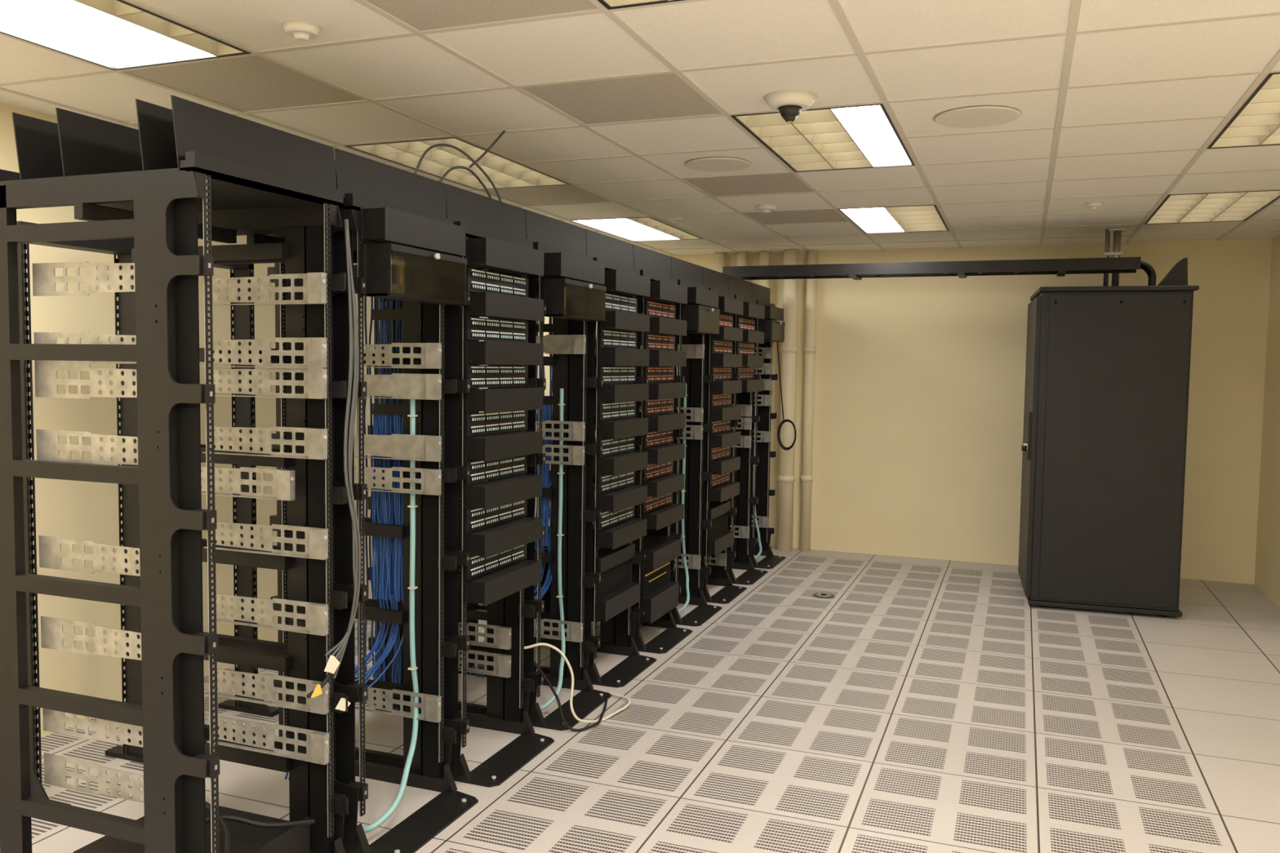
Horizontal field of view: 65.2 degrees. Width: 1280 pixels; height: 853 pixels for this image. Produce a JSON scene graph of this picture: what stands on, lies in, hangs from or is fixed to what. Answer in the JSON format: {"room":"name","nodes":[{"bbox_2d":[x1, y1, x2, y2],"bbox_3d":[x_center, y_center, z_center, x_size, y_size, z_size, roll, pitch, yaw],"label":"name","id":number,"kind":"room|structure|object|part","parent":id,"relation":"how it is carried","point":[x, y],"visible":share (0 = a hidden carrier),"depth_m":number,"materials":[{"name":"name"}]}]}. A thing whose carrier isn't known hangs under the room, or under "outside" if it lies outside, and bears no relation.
{"room":"server room","nodes":[
{"label":"server room","id":0,"kind":"room"},
{"bbox_2d":[0,102,552,737],"bbox_3d":[-2.595,-0.075,3.866,0.100,2.760,11.770,2,4,21],"label":"wall","id":1,"kind":"structure","parent":0,"point":[64,508],"depth_m":4.33,"materials":[{"name":"beige paint"}]},
{"bbox_2d":[0,0,1279,255],"bbox_3d":[0.003,-1.283,2.805,5.425,0.250,11.770,2,4,21],"label":"ceiling","id":2,"kind":"structure","parent":0,"point":[1122,104],"depth_m":3.64,"materials":[{"name":"tile"}]},
{"bbox_2d":[0,0,250,70],"bbox_3d":[-1.731,-1.237,2.755,0.594,0.122,1.211,2,4,21],"label":"recessed light","id":3,"kind":"object","parent":2,"relation":"in","point":[112,34],"visible":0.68,"depth_m":3.06,"materials":[{"name":"silver metal"}]},
{"bbox_2d":[282,20,320,41],"bbox_3d":[-1.002,-1.165,2.966,0.110,0.039,0.110,2,4,21],"label":"smoke detector","id":4,"kind":"object","parent":2,"relation":"attached to","point":[301,30],"visible":1,"depth_m":2.94,"materials":[{"name":"white plastic"}]},
{"bbox_2d":[345,137,569,190],"bbox_3d":[-0.865,-1.365,5.031,0.602,0.122,1.211,2,4,21],"label":"recessed light","id":5,"kind":"object","parent":2,"relation":"in","point":[504,172],"visible":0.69,"depth_m":5.02,"materials":[{"name":"silver metal"}]},
{"bbox_2d":[570,217,702,241],"bbox_3d":[0.008,-1.493,7.304,0.594,0.122,1.211,2,4,21],"label":"recessed light","id":6,"kind":"object","parent":2,"relation":"in","point":[634,228],"visible":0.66,"depth_m":7.32,"materials":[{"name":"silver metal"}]},
{"bbox_2d":[577,218,676,239],"bbox_3d":[-0.073,-1.447,7.337,0.398,0.001,1.171,2,4,21],"label":"diffuser","id":7,"kind":"object","parent":6,"relation":"attached to","point":[626,228],"depth_m":7.32,"materials":[{"name":"white plastic"}]},
{"bbox_2d":[597,0,683,9],"bbox_3d":[-0.027,-1.174,2.107,0.602,0.122,1.211,2,4,21],"label":"recessed light","id":8,"kind":"object","parent":2,"relation":"in","point":[609,4],"visible":1,"depth_m":2.73,"materials":[{"name":"silver metal"}]},
{"bbox_2d":[668,216,683,223],"bbox_3d":[0.241,-1.378,6.692,0.100,0.039,0.100,2,4,21],"label":"smoke detector","id":9,"kind":"object","parent":2,"relation":"attached to","point":[675,220],"visible":1,"depth_m":6.66,"materials":[{"name":"white plastic"}]},
{"bbox_2d":[755,204,777,213],"bbox_3d":[0.778,-1.338,6.167,0.140,0.039,0.140,2,4,21],"label":"smoke detector","id":10,"kind":"object","parent":2,"relation":"attached to","point":[765,208],"visible":1,"depth_m":6.13,"materials":[{"name":"white plastic"}]},
{"bbox_2d":[763,89,817,123],"bbox_3d":[0.550,-1.161,3.670,0.200,0.092,0.200,2,4,21],"label":"dome security camera","id":11,"kind":"object","parent":2,"relation":"attached to","point":[789,104],"visible":1,"depth_m":3.62,"materials":[{"name":"white plastic"}]},
{"bbox_2d":[730,103,915,172],"bbox_3d":[0.839,-1.302,4.383,0.594,0.122,1.211,2,4,21],"label":"recessed light","id":12,"kind":"object","parent":2,"relation":"in","point":[856,136],"visible":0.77,"depth_m":4.37,"materials":[{"name":"silver metal"}]},
{"bbox_2d":[833,105,910,164],"bbox_3d":[1.017,-1.247,4.318,0.187,0.001,1.171,2,4,21],"label":"diffuser","id":13,"kind":"object","parent":12,"relation":"attached to","point":[869,126],"depth_m":4.25,"materials":[{"name":"white plastic"}]},
{"bbox_2d":[837,204,949,233],"bbox_3d":[1.716,-1.430,6.654,0.594,0.122,1.211,2,4,21],"label":"recessed light","id":14,"kind":"object","parent":2,"relation":"in","point":[922,218],"visible":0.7,"depth_m":6.65,"materials":[{"name":"silver metal"}]},
{"bbox_2d":[842,207,902,231],"bbox_3d":[1.575,-1.386,6.710,0.269,0.001,1.171,2,4,21],"label":"diffuser","id":15,"kind":"object","parent":14,"relation":"attached to","point":[872,220],"depth_m":6.69,"materials":[{"name":"white plastic"}]},
{"bbox_2d":[1085,201,1103,209],"bbox_3d":[2.668,-1.295,5.876,0.100,0.039,0.100,2,4,21],"label":"smoke detector","id":16,"kind":"object","parent":2,"relation":"attached to","point":[1093,205],"visible":1,"depth_m":5.85,"materials":[{"name":"white plastic"}]},
{"bbox_2d":[1143,190,1279,224],"bbox_3d":[3.421,-1.367,6.006,0.602,0.122,1.211,2,4,21],"label":"recessed light","id":17,"kind":"object","parent":2,"relation":"in","point":[1228,206],"visible":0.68,"depth_m":6.01,"materials":[{"name":"silver metal"}]},
{"bbox_2d":[1207,72,1279,148],"bbox_3d":[2.551,-1.239,3.732,0.602,0.122,1.211,2,4,21],"label":"recessed light","id":18,"kind":"object","parent":2,"relation":"in","point":[1256,122],"visible":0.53,"depth_m":3.98,"materials":[{"name":"silver metal"}]},
{"bbox_2d":[31,546,1279,852],"bbox_3d":[-0.033,1.437,2.972,5.425,0.080,11.770,2,4,21],"label":"floor","id":19,"kind":"structure","parent":0,"point":[925,705],"depth_m":4.28,"materials":[{"name":"tile"}]},
{"bbox_2d":[16,221,143,804],"bbox_3d":[-2.041,0.310,3.671,0.300,2.030,0.520,2,4,21],"label":"rack","id":20,"kind":"object","parent":19,"relation":"on","point":[122,247],"visible":0.27,"depth_m":3.63,"materials":[{"name":"black metal"}]},
{"bbox_2d":[0,94,360,852],"bbox_3d":[-1.300,0.268,2.925,0.941,2.225,0.640,2,4,21],"label":"rack","id":21,"kind":"object","parent":19,"relation":"on","point":[190,171],"visible":1,"depth_m":2.76,"materials":[{"name":"black metal"}]},
{"bbox_3d":[-1.200,0.374,2.566,0.211,2.020,0.006,2,4,21],"label":"plate","id":22,"kind":"part","parent":21,"relation":"part of","materials":[{"name":"black metal"}]},
{"bbox_3d":[-1.001,0.345,3.087,0.211,2.020,0.006,2,4,21],"label":"plate","id":23,"kind":"part","parent":21,"relation":"part of","materials":[{"name":"black metal"}]},
{"bbox_3d":[-0.935,0.745,2.962,0.016,0.090,0.127,3,4,28],"label":"cable tag cord","id":24,"kind":"part","parent":21,"relation":"part of","materials":[{"name":"plastic"}]},
{"bbox_2d":[213,263,278,717],"bbox_3d":[-1.827,0.278,4.231,0.300,2.030,0.520,2,4,21],"label":"rack","id":25,"kind":"object","parent":19,"relation":"on","point":[242,318],"visible":0.21,"depth_m":4.42,"materials":[{"name":"black metal"}]},
{"bbox_2d":[200,129,505,852],"bbox_3d":[-0.969,0.055,3.776,0.941,2.554,1.234,2,4,21],"label":"rack","id":26,"kind":"object","parent":19,"relation":"on","point":[402,239],"visible":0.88,"depth_m":3.56,"materials":[{"name":"black metal"}]},
{"bbox_3d":[-0.976,0.341,3.150,0.211,2.020,0.006,2,4,21],"label":"plate","id":27,"kind":"part","parent":26,"relation":"part of","materials":[{"name":"black metal"}]},
{"bbox_3d":[-0.777,0.312,3.671,0.211,2.020,0.006,2,4,21],"label":"plate","id":28,"kind":"part","parent":26,"relation":"part of","materials":[{"name":"black metal"}]},
{"bbox_2d":[355,183,630,787],"bbox_3d":[-0.699,0.191,4.309,1.075,2.225,1.155,2,4,21],"label":"rack","id":29,"kind":"object","parent":19,"relation":"on","point":[496,527],"visible":0.5,"depth_m":3.89,"materials":[{"name":"black metal"}]},
{"bbox_3d":[-0.753,0.308,3.735,0.211,2.020,0.006,2,4,21],"label":"plate","id":30,"kind":"part","parent":29,"relation":"part of","materials":[{"name":"black metal"}]},
{"bbox_3d":[-0.554,0.279,4.255,0.211,2.020,0.006,2,4,21],"label":"plate","id":31,"kind":"part","parent":29,"relation":"part of","materials":[{"name":"black metal"}]},
{"bbox_3d":[-0.237,1.153,4.421,0.185,0.303,0.483,4,5,39],"label":"black power cord","id":32,"kind":"part","parent":29,"relation":"part of","materials":[{"name":"black rubber"}]},
{"bbox_3d":[-0.240,1.115,4.482,0.208,0.371,0.578,4,5,41],"label":"white power cord","id":33,"kind":"part","parent":29,"relation":"part of","materials":[{"name":"beige plastic"}]},
{"bbox_2d":[395,208,611,730],"bbox_3d":[-0.630,0.169,4.678,0.941,2.225,0.640,2,4,21],"label":"rack","id":34,"kind":"object","parent":19,"relation":"on","point":[570,296],"visible":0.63,"depth_m":4.77,"materials":[{"name":"black metal"}]},
{"bbox_3d":[-0.530,0.275,4.319,0.211,2.020,0.006,2,4,21],"label":"plate","id":35,"kind":"part","parent":34,"relation":"part of","materials":[{"name":"black metal"}]},
{"bbox_3d":[-0.331,0.246,4.839,0.211,2.020,0.006,2,4,21],"label":"plate","id":36,"kind":"part","parent":34,"relation":"part of","materials":[{"name":"black metal"}]},
{"bbox_2d":[467,228,656,688],"bbox_3d":[-0.407,0.136,5.262,0.941,2.225,0.640,2,4,21],"label":"rack","id":37,"kind":"object","parent":19,"relation":"on","point":[610,551],"visible":0.44,"depth_m":5.04,"materials":[{"name":"black metal"}]},
{"bbox_3d":[-0.306,0.242,4.903,0.211,2.020,0.006,2,4,21],"label":"plate","id":38,"kind":"part","parent":37,"relation":"part of","materials":[{"name":"black metal"}]},
{"bbox_3d":[-0.107,0.213,5.424,0.211,2.020,0.006,2,4,21],"label":"plate","id":39,"kind":"part","parent":37,"relation":"part of","materials":[{"name":"black metal"}]},
{"bbox_2d":[535,244,693,653],"bbox_3d":[-0.183,0.103,5.846,0.941,2.225,0.640,2,4,21],"label":"rack","id":40,"kind":"object","parent":19,"relation":"on","point":[659,596],"visible":0.44,"depth_m":5.63,"materials":[{"name":"black metal"}]},
{"bbox_3d":[-0.083,0.210,5.487,0.211,2.020,0.006,2,4,21],"label":"plate","id":41,"kind":"part","parent":40,"relation":"part of","materials":[{"name":"black metal"}]},
{"bbox_3d":[0.116,0.180,6.008,0.211,2.020,0.006,2,4,21],"label":"plate","id":42,"kind":"part","parent":40,"relation":"part of","materials":[{"name":"black metal"}]},
{"bbox_2d":[593,256,722,626],"bbox_3d":[0.040,0.071,6.430,0.941,2.225,0.640,2,4,21],"label":"rack","id":43,"kind":"object","parent":19,"relation":"on","point":[702,320],"visible":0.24,"depth_m":6.52,"materials":[{"name":"black metal"}]},
{"bbox_3d":[0.141,0.177,6.072,0.211,2.020,0.006,2,4,21],"label":"plate","id":44,"kind":"part","parent":43,"relation":"part of","materials":[{"name":"black metal"}]},
{"bbox_3d":[0.340,0.147,6.592,0.211,2.020,0.006,2,4,21],"label":"plate","id":45,"kind":"part","parent":43,"relation":"part of","materials":[{"name":"black metal"}]},
{"bbox_2d":[638,266,746,604],"bbox_3d":[0.264,0.038,7.015,0.941,2.225,0.640,2,4,21],"label":"rack","id":46,"kind":"object","parent":19,"relation":"on","point":[719,359],"visible":0.43,"depth_m":6.80,"materials":[{"name":"black metal"}]},
{"bbox_3d":[0.364,0.144,6.656,0.211,2.020,0.006,2,4,21],"label":"plate","id":47,"kind":"part","parent":46,"relation":"part of","materials":[{"name":"black metal"}]},
{"bbox_3d":[0.563,0.115,7.177,0.211,2.020,0.006,2,4,21],"label":"plate","id":48,"kind":"part","parent":46,"relation":"part of","materials":[{"name":"black metal"}]},
{"bbox_2d":[673,275,768,585],"bbox_3d":[0.487,0.005,7.599,0.941,2.225,0.640,2,4,21],"label":"rack","id":49,"kind":"object","parent":19,"relation":"on","point":[741,548],"visible":0.26,"depth_m":7.65,"materials":[{"name":"black metal"}]},
{"bbox_3d":[0.588,0.111,7.240,0.211,2.020,0.006,2,4,21],"label":"plate","id":50,"kind":"part","parent":49,"relation":"part of","materials":[{"name":"black metal"}]},
{"bbox_3d":[0.786,0.082,7.761,0.211,2.020,0.006,2,4,21],"label":"plate","id":51,"kind":"part","parent":49,"relation":"part of","materials":[{"name":"black metal"}]},
{"bbox_2d":[734,282,796,568],"bbox_3d":[0.736,-0.027,8.174,0.995,2.225,0.640,2,4,21],"label":"rack","id":52,"kind":"object","parent":19,"relation":"on","point":[773,330],"visible":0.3,"depth_m":8.26,"materials":[{"name":"black metal"}]},
{"bbox_3d":[0.811,0.078,7.825,0.211,2.020,0.006,2,4,21],"label":"plate","id":53,"kind":"part","parent":52,"relation":"part of","materials":[{"name":"black metal"}]},
{"bbox_3d":[1.010,0.049,8.345,0.211,2.020,0.006,2,4,21],"label":"plate","id":54,"kind":"part","parent":52,"relation":"part of","materials":[{"name":"black metal"}]},
{"bbox_3d":[0.710,-0.028,8.183,0.941,2.225,0.640,2,4,21],"label":"frame","id":55,"kind":"part","parent":52,"relation":"part of","materials":[{"name":"black metal"}]},
{"bbox_2d":[777,249,799,551],"bbox_3d":[1.262,-0.210,8.533,0.146,2.560,0.146,2,4,21],"label":"pipe","id":56,"kind":"object","parent":19,"relation":"on","point":[788,348],"visible":0.98,"depth_m":8.48,"materials":[{"name":"beige metal"}]},
{"bbox_2d":[813,592,835,598],"bbox_3d":[1.269,1.166,6.913,0.150,0.013,0.150,2,4,21],"label":"grommet","id":57,"kind":"object","parent":19,"relation":"on","point":[820,595],"visible":1,"depth_m":6.89,"materials":[{"name":"grey"}]},
{"bbox_2d":[1017,284,1199,617],"bbox_3d":[3.141,0.136,6.904,0.995,2.120,0.960,2,4,18],"label":"tall cabinet","id":58,"kind":"object","parent":19,"relation":"on","point":[1108,368],"visible":1,"depth_m":6.46,"materials":[{"name":"black metal"}]},
{"bbox_2d":[722,257,1155,285],"bbox_3d":[2.054,-1.073,7.189,2.956,0.192,0.290,2,4,21],"label":"cable tray","id":59,"kind":"object","parent":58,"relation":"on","point":[1060,267],"visible":0.94,"depth_m":7.05,"materials":[{"name":"black metal"}]},
{"bbox_3d":[2.705,0.117,7.036,0.084,1.990,0.890,2,4,18],"label":"door with latch","id":60,"kind":"part","parent":58,"relation":"part of","materials":[{"name":"black metal"}]},
{"bbox_2d":[1102,227,1127,286],"bbox_3d":[3.296,-1.150,6.951,0.140,0.435,0.120,2,4,21],"label":"conduit","id":61,"kind":"object","parent":58,"relation":"on","point":[1116,252],"visible":0.62,"depth_m":6.94,"materials":[{"name":"grey metal"}]},
{"bbox_2d":[1157,257,1187,285],"bbox_3d":[3.501,-1.002,6.603,0.170,0.190,0.300,2,4,21],"label":"bracket","id":62,"kind":"object","parent":58,"relation":"on","point":[1177,275],"visible":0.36,"depth_m":6.46,"materials":[{"name":"black metal"}]},
{"bbox_2d":[684,156,751,171],"bbox_3d":[0.381,-1.279,4.886,0.326,0.010,0.326,2,4,21],"label":"ceiling speaker","id":63,"kind":"object","parent":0,"point":[716,163],"depth_m":4.86},
{"bbox_2d":[592,238,1271,584],"bbox_3d":[2.103,-0.292,8.421,5.625,2.760,0.100,2,4,21],"label":"wall","id":64,"kind":"structure","parent":0,"point":[919,385],"depth_m":8.18,"materials":[{"name":"beige paint"}]},
{"bbox_2d":[714,252,726,272],"bbox_3d":[0.685,-0.235,8.816,0.100,2.560,0.100,2,4,21],"label":"pipe","id":65,"kind":"object","parent":64,"relation":"attached to","point":[719,258],"visible":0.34,"depth_m":8.70,"materials":[{"name":"beige metal"}]},
{"bbox_2d":[736,252,748,280],"bbox_3d":[0.872,-0.228,8.745,0.100,2.560,0.100,2,4,21],"label":"pipe","id":66,"kind":"object","parent":64,"relation":"attached to","point":[742,257],"visible":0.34,"depth_m":8.63,"materials":[{"name":"beige metal"}]},
{"bbox_2d":[755,251,771,471],"bbox_3d":[1.059,-0.221,8.674,0.100,2.560,0.100,2,4,21],"label":"pipe","id":67,"kind":"object","parent":64,"relation":"attached to","point":[765,257],"visible":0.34,"depth_m":8.56,"materials":[{"name":"beige metal"}]},
{"bbox_2d":[800,250,817,551],"bbox_3d":[1.440,-0.209,8.551,0.106,2.560,0.106,2,4,21],"label":"pipe","id":68,"kind":"object","parent":64,"relation":"attached to","point":[809,348],"visible":1,"depth_m":8.52,"materials":[{"name":"beige metal"}]},
{"bbox_2d":[933,106,1022,128],"bbox_3d":[1.314,-1.206,3.900,0.326,0.010,0.326,2,4,21],"label":"ceiling speaker","id":69,"kind":"object","parent":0,"point":[975,116],"depth_m":3.88},
{"bbox_2d":[1253,235,1279,607],"bbox_3d":[2.566,0.115,1.904,0.100,2.760,11.770,2,4,21],"label":"wall","id":70,"kind":"structure","parent":0,"point":[1267,569],"depth_m":7.17,"materials":[{"name":"beige paint"}]}
]}

